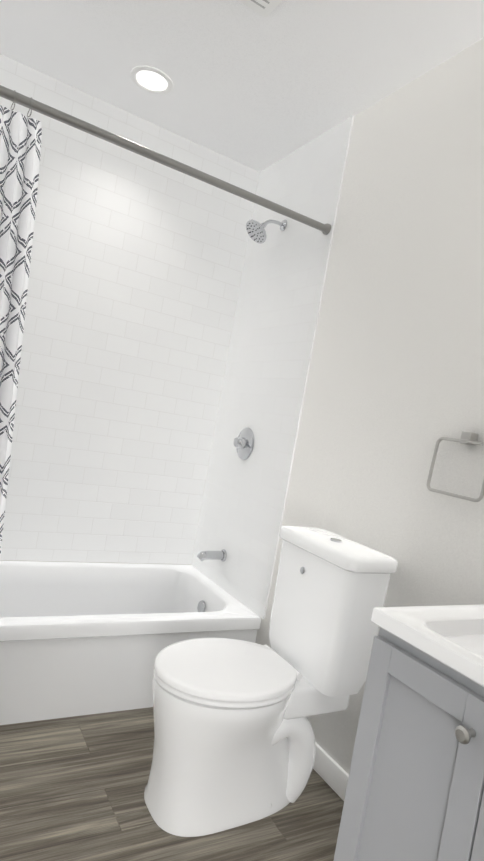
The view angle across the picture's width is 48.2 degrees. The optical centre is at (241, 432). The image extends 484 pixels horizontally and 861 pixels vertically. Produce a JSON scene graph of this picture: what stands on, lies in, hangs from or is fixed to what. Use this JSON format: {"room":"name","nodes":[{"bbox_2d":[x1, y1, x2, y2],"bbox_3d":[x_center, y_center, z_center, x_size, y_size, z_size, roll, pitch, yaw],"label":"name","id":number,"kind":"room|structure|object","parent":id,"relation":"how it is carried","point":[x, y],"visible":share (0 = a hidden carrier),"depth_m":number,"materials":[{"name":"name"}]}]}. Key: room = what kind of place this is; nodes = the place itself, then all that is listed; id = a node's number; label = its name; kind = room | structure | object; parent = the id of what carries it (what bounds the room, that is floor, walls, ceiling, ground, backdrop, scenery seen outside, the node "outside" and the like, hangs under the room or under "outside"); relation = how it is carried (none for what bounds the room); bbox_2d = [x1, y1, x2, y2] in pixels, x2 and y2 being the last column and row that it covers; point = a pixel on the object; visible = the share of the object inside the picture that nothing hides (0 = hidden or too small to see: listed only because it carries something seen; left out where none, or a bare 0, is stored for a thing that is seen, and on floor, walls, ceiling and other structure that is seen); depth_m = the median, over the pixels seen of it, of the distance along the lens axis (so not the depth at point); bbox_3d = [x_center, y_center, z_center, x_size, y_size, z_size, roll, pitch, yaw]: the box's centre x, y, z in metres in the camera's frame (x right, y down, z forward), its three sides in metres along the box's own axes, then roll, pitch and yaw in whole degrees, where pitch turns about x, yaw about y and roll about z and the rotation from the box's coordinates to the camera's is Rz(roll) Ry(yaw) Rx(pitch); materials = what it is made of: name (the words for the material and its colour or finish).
{"room":"bathroom","nodes":[
{"label":"bathroom","id":0,"kind":"room"},
{"bbox_2d":[0,560,191,564],"bbox_3d":[-0.797,-0.286,2.693,1.724,2.577,0.100,9,1,-30],"label":"wall","id":1,"kind":"structure","parent":0,"point":[92,562],"depth_m":2.77,"materials":[{"name":"tile"}]},
{"bbox_2d":[0,54,259,563],"bbox_3d":[-0.739,-0.458,2.643,1.524,2.215,0.008,9,1,-30],"label":"wall tile","id":2,"kind":"structure","parent":1,"relation":"attached to","point":[136,268],"depth_m":2.71,"materials":[{"name":"white tile"}]},
{"bbox_2d":[0,707,343,860],"bbox_3d":[-0.216,1.179,1.284,1.724,0.060,3.403,9,1,-30],"label":"floor","id":3,"kind":"structure","parent":0,"point":[72,788],"depth_m":1.63,"materials":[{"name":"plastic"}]},
{"bbox_2d":[0,561,260,724],"bbox_3d":[-0.775,0.850,2.334,1.518,0.360,0.749,9,1,-30],"label":"bathtub","id":4,"kind":"object","parent":3,"relation":"on","point":[79,638],"visible":0.88,"depth_m":2.15,"materials":[{"name":"white ceramic"}]},
{"bbox_2d":[144,526,397,836],"bbox_3d":[0.047,0.761,1.758,0.691,0.864,0.424,9,1,-30],"label":"toilet","id":5,"kind":"object","parent":3,"relation":"on","point":[234,746],"visible":1,"depth_m":1.68,"materials":[{"name":"white ceramic"}]},
{"bbox_2d":[333,605,483,860],"bbox_3d":[0.577,0.784,1.039,0.518,0.999,0.635,9,1,-30],"label":"bathroom vanity","id":6,"kind":"object","parent":3,"relation":"on","point":[415,788],"visible":1,"depth_m":1.07,"materials":[{"name":"grey wood"}]},
{"bbox_2d":[0,0,483,171],"bbox_3d":[0.239,-1.418,1.241,1.724,0.060,3.403,9,1,-30],"label":"ceiling","id":7,"kind":"structure","parent":0,"point":[254,90],"depth_m":2.10,"materials":[{"name":"paint"}]},
{"bbox_2d":[130,66,172,94],"bbox_3d":[-0.388,-1.512,2.329,0.184,0.007,0.184,9,1,-30],"label":"recessed light","id":8,"kind":"object","parent":7,"relation":"in","point":[149,79],"visible":1,"depth_m":2.32,"materials":[{"name":"white"}]},
{"bbox_2d":[238,0,281,16],"bbox_3d":[0.029,-1.421,1.639,0.300,0.018,0.300,9,1,-30],"label":"ceiling vent","id":9,"kind":"object","parent":7,"relation":"in","point":[264,8],"visible":0.97,"depth_m":1.79,"materials":[{"name":"white plastic"}]},
{"bbox_2d":[195,38,483,773],"bbox_3d":[0.706,-0.005,1.668,0.100,2.577,3.203,9,1,-30],"label":"wall","id":10,"kind":"structure","parent":0,"point":[394,391],"depth_m":1.89,"materials":[{"name":"paint"}]},
{"bbox_2d":[191,116,353,618],"bbox_3d":[0.100,-0.312,2.684,0.008,2.215,0.772,9,1,-30],"label":"wall tile","id":11,"kind":"structure","parent":10,"relation":"attached to","point":[283,277],"depth_m":2.60,"materials":[{"name":"white tile"}]},
{"bbox_2d":[197,220,286,561],"bbox_3d":[-0.022,-0.213,2.657,0.200,1.742,0.164,9,1,-30],"label":"shower fixtures","id":12,"kind":"object","parent":11,"relation":"attached to","point":[244,439],"visible":1,"depth_m":2.67,"materials":[{"name":"silver metal"}]},
{"bbox_2d":[313,742,348,800],"bbox_3d":[0.294,1.184,1.921,0.014,0.085,1.074,9,1,-30],"label":"baseboard","id":13,"kind":"structure","parent":10,"relation":"attached to","point":[330,771],"depth_m":1.88,"materials":[{"name":"white"}]},
{"bbox_2d":[426,431,483,501],"bbox_3d":[0.646,0.095,1.587,0.050,0.194,0.198,9,1,-30],"label":"towel ring","id":14,"kind":"object","parent":10,"relation":"attached to","point":[467,438],"visible":1,"depth_m":1.58,"materials":[{"name":"silver metal"}]},
{"bbox_3d":[-0.682,-0.235,0.857,0.100,2.577,3.203,9,1,-30],"label":"wall","id":15,"kind":"structure","parent":0,"visible":0},
{"bbox_2d":[0,85,87,554],"bbox_3d":[-0.888,-0.062,1.692,0.402,1.949,0.150,9,1,-33],"label":"shower curtain","id":16,"kind":"object","parent":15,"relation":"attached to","point":[20,142],"depth_m":1.76,"materials":[{"name":"fabric"}]},
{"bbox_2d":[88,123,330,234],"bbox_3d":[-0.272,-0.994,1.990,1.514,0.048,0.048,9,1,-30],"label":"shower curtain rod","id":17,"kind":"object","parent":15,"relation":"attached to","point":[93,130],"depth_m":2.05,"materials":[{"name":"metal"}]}
]}

